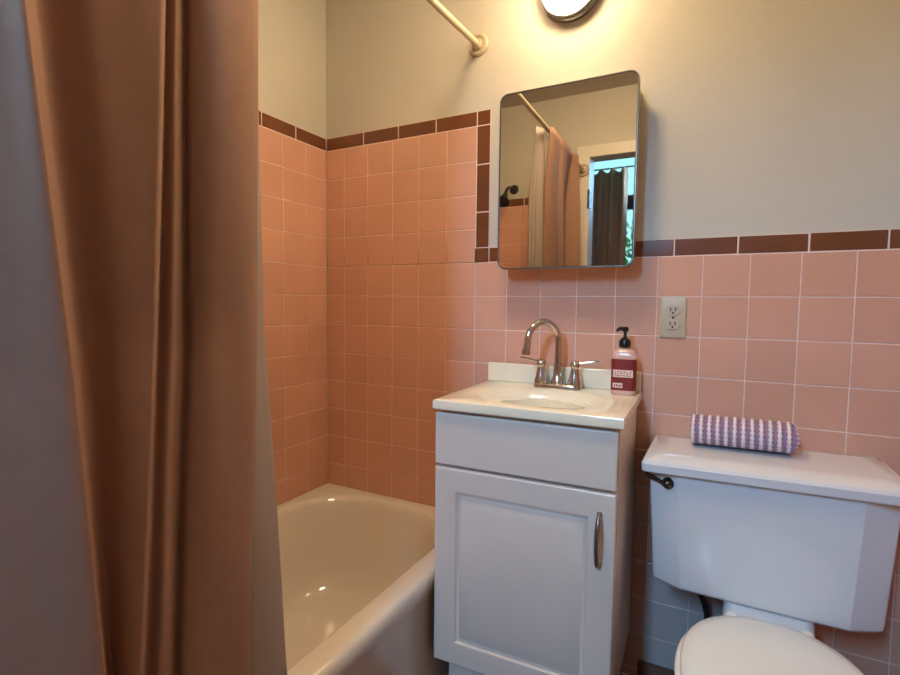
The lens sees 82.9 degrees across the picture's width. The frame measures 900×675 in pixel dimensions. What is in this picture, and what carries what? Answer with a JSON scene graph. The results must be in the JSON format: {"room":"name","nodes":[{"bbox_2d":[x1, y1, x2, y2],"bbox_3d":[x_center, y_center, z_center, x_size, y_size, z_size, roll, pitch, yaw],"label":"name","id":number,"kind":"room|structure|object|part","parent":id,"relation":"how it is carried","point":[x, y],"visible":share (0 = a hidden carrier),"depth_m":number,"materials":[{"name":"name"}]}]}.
{"room":"bathroom","nodes":[
{"label":"bathroom","id":0,"kind":"room"},
{"bbox_2d":[258,0,327,505],"bbox_3d":[-0.903,-0.174,1.284,0.107,2.350,1.636,3,4,28],"label":"wall","id":1,"kind":"structure","parent":0,"point":[291,33],"depth_m":1.82,"materials":[{"name":"pink tile"}]},
{"bbox_2d":[326,0,899,674],"bbox_3d":[0.370,-0.180,1.588,2.100,2.350,0.107,3,4,28],"label":"wall","id":2,"kind":"structure","parent":0,"point":[768,189],"depth_m":1.42,"materials":[{"name":"pink tile"}]},
{"bbox_3d":[-0.193,-0.478,1.812,0.630,0.436,0.007,3,4,28],"label":"tile panel","id":3,"kind":"part","parent":2,"relation":"part of","materials":[{"name":"pink tile"}]},
{"bbox_2d":[426,0,487,56],"bbox_3d":[-0.255,-0.850,0.961,0.070,0.162,1.526,3,4,27],"label":"shower rod","id":4,"kind":"object","parent":2,"relation":"attached to","point":[478,43],"visible":1,"depth_m":1.56,"materials":[{"name":"white metal"}]},
{"bbox_2d":[249,109,286,674],"bbox_3d":[-0.325,-0.105,0.877,0.068,1.469,0.161,0,4,-8],"label":"liner","id":5,"kind":"object","parent":4,"relation":"hanging from","point":[267,633],"visible":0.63,"depth_m":0.90,"materials":[{"name":"plastic"}]},
{"bbox_3d":[-0.256,-0.850,0.961,0.020,0.112,1.525,3,4,27],"label":"rod","id":6,"kind":"part","parent":4,"relation":"part of","materials":[{"name":"white metal"}]},
{"bbox_3d":[-0.482,-0.785,0.521,0.042,0.045,0.004,3,4,28],"label":"curtain ring","id":7,"kind":"object","parent":4,"relation":"hanging from","visible":0},
{"bbox_2d":[0,0,257,674],"bbox_3d":[-0.374,-0.089,0.665,0.148,1.479,0.456,3,4,28],"label":"shower curtain","id":8,"kind":"object","parent":7,"relation":"hanging from","point":[129,128],"visible":1,"depth_m":0.65,"materials":[{"name":"brown fabric"}]},
{"bbox_2d":[488,362,641,391],"bbox_3d":[0.333,0.117,1.542,0.462,0.059,0.020,2,4,26],"label":"backsplash","id":9,"kind":"structure","parent":2,"relation":"attached to","point":[593,378],"depth_m":1.55,"materials":[{"name":"beige stone"}]},
{"bbox_2d":[497,70,640,269],"bbox_3d":[0.341,-0.454,1.472,0.391,0.511,0.106,3,4,28],"label":"mirror","id":10,"kind":"object","parent":2,"relation":"attached to","point":[569,151],"visible":1,"depth_m":1.42,"materials":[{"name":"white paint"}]},
{"bbox_2d":[541,0,596,22],"bbox_3d":[0.336,-1.006,1.447,0.172,0.172,0.097,3,4,28],"label":"wall lamp","id":11,"kind":"object","parent":2,"relation":"attached to","point":[562,11],"visible":1,"depth_m":1.46,"materials":[{"name":"white glass"}]},
{"bbox_3d":[0.328,-1.005,1.433,0.157,0.157,0.064,3,4,28],"label":"globe","id":12,"kind":"part","parent":11,"relation":"part of","materials":[{"name":"white glass"}]},
{"bbox_3d":[0.341,0.380,1.580,1.858,1.230,0.007,3,4,28],"label":"tile panel","id":13,"kind":"part","parent":2,"relation":"part of","materials":[{"name":"pink tile"}]},
{"bbox_2d":[637,659,673,674],"bbox_3d":[0.851,0.988,1.337,0.682,0.062,0.009,3,4,28],"label":"baseboard","id":14,"kind":"structure","parent":2,"relation":"attached to","point":[643,667],"depth_m":1.47,"materials":[{"name":"brown tile"}]},
{"bbox_2d":[659,297,686,338],"bbox_3d":[0.613,-0.055,1.402,0.067,0.114,0.010,3,4,28],"label":"wall outlet","id":15,"kind":"object","parent":2,"relation":"attached to","point":[673,310],"visible":1,"depth_m":1.40,"materials":[{"name":"beige plastic"}]},
{"bbox_2d":[666,320,678,328],"bbox_3d":[0.611,-0.036,1.400,0.034,0.025,0.003,3,4,28],"label":"receptacle","id":16,"kind":"object","parent":15,"relation":"attached to","point":[670,324],"depth_m":1.40,"materials":[{"name":"beige plastic"}]},
{"bbox_2d":[666,306,679,314],"bbox_3d":[0.612,-0.074,1.398,0.034,0.025,0.003,3,4,28],"label":"receptacle","id":17,"kind":"object","parent":15,"relation":"attached to","point":[670,310],"depth_m":1.40,"materials":[{"name":"beige plastic"}]},
{"bbox_2d":[698,594,709,618],"bbox_3d":[0.663,0.720,1.360,0.059,0.251,0.136,4,5,43],"label":"hose","id":18,"kind":"object","parent":2,"relation":"attached to","point":[702,598],"visible":0.24,"depth_m":1.33,"materials":[{"name":"black rubber"}]},
{"bbox_3d":[-0.084,1.135,0.179,2.720,0.100,3.156,3,4,28],"label":"floor","id":19,"kind":"structure","parent":0,"visible":0},
{"bbox_2d":[277,483,448,674],"bbox_3d":[-0.534,0.822,1.202,0.700,0.382,1.524,3,4,28],"label":"bathtub","id":20,"kind":"object","parent":19,"relation":"on","point":[358,566],"visible":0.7,"depth_m":1.74,"materials":[{"name":"white ceramic"}]},
{"bbox_2d":[434,408,636,674],"bbox_3d":[0.235,0.595,1.391,0.453,0.826,0.408,2,4,26],"label":"vanity cabinet","id":21,"kind":"object","parent":19,"relation":"on","point":[534,518],"visible":0.85,"depth_m":1.23,"materials":[{"name":"white paint"}]},
{"bbox_3d":[0.169,0.266,1.226,0.451,0.134,0.018,2,4,26],"label":"drawer","id":22,"kind":"part","parent":21,"relation":"part of","materials":[{"name":"white paint"}]},
{"bbox_2d":[433,362,641,429],"bbox_3d":[0.251,0.185,1.377,0.466,0.175,0.394,2,4,26],"label":"sink","id":23,"kind":"object","parent":21,"relation":"in","point":[509,391],"visible":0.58,"depth_m":1.40,"materials":[{"name":"white ceramic"}]},
{"bbox_2d":[520,319,599,390],"bbox_3d":[0.318,0.047,1.486,0.222,0.204,0.111,1,4,5],"label":"faucet","id":24,"kind":"object","parent":23,"relation":"on","point":[574,383],"visible":1,"depth_m":1.48,"materials":[{"name":"silver metal"}]},
{"bbox_3d":[0.240,0.066,1.536,0.060,0.017,0.010,3,4,31],"label":"lever","id":25,"kind":"part","parent":24,"relation":"part of","materials":[{"name":"silver metal"}]},
{"bbox_3d":[0.272,0.098,1.519,0.042,0.073,0.042,2,4,26],"label":"handle","id":26,"kind":"part","parent":24,"relation":"part of","materials":[{"name":"silver metal"}]},
{"bbox_3d":[0.272,0.041,1.471,0.141,0.190,0.040,-1,4,-26],"label":"spout","id":27,"kind":"part","parent":24,"relation":"part of","materials":[{"name":"silver metal"}]},
{"bbox_3d":[0.316,0.141,1.500,0.142,0.016,0.052,2,4,26],"label":"plate","id":28,"kind":"part","parent":24,"relation":"part of","materials":[{"name":"silver metal"}]},
{"bbox_3d":[0.362,0.102,1.476,0.042,0.073,0.042,2,4,26],"label":"handle","id":29,"kind":"part","parent":24,"relation":"part of","materials":[{"name":"silver metal"}]},
{"bbox_3d":[0.397,0.073,1.460,0.060,0.017,0.010,2,4,21],"label":"lever","id":30,"kind":"part","parent":24,"relation":"part of","materials":[{"name":"silver metal"}]},
{"bbox_2d":[611,327,636,395],"bbox_3d":[0.476,0.064,1.393,0.065,0.187,0.058,2,4,26],"label":"soap bottle","id":31,"kind":"object","parent":23,"relation":"on","point":[624,358],"visible":1,"depth_m":1.38,"materials":[{"name":"pink plastic"}]},
{"bbox_3d":[0.327,0.455,1.131,0.014,0.129,0.035,2,4,26],"label":"handle","id":32,"kind":"part","parent":21,"relation":"part of","materials":[{"name":"silver metal"}]},
{"bbox_2d":[642,435,899,674],"bbox_3d":[0.635,0.661,1.042,0.506,0.748,0.686,3,4,28],"label":"toilet","id":33,"kind":"object","parent":19,"relation":"on","point":[787,543],"visible":1,"depth_m":1.09,"materials":[{"name":"white ceramic"}]},
{"bbox_3d":[0.498,0.343,1.217,0.020,0.030,0.067,-2,5,-38],"label":"flush lever","id":34,"kind":"part","parent":33,"relation":"part of","materials":[{"name":"black metal"}]},
{"bbox_3d":[0.595,0.654,0.926,0.344,0.014,0.444,3,4,28],"label":"seat","id":35,"kind":"part","parent":33,"relation":"part of","materials":[{"name":"white plastic"}]},
{"bbox_2d":[690,414,799,453],"bbox_3d":[0.720,0.237,1.256,0.229,0.083,0.096,3,4,28],"label":"hand towel","id":36,"kind":"object","parent":33,"relation":"on","point":[777,436],"visible":1,"depth_m":1.22,"materials":[{"name":"purple fabric"}]},
{"bbox_2d":[722,600,814,635],"bbox_3d":[0.735,0.695,1.194,0.176,0.184,0.260,3,4,28],"label":"toilet","id":37,"kind":"object","parent":33,"relation":"attached to","point":[766,620],"depth_m":1.11,"materials":[{"name":"white ceramic"}]},
{"bbox_3d":[0.738,0.298,1.205,0.506,0.044,0.264,3,4,28],"label":"tank lid","id":38,"kind":"part","parent":33,"relation":"part of","materials":[{"name":"white ceramic"}]},
{"bbox_3d":[0.596,0.635,0.926,0.326,0.020,0.434,3,4,28],"label":"seat lid","id":39,"kind":"part","parent":33,"relation":"part of","materials":[{"name":"white plastic"}]},
{"bbox_3d":[0.738,0.458,1.218,0.479,0.292,0.234,3,4,28],"label":"tank","id":40,"kind":"part","parent":33,"relation":"part of","materials":[{"name":"white ceramic"}]}
]}

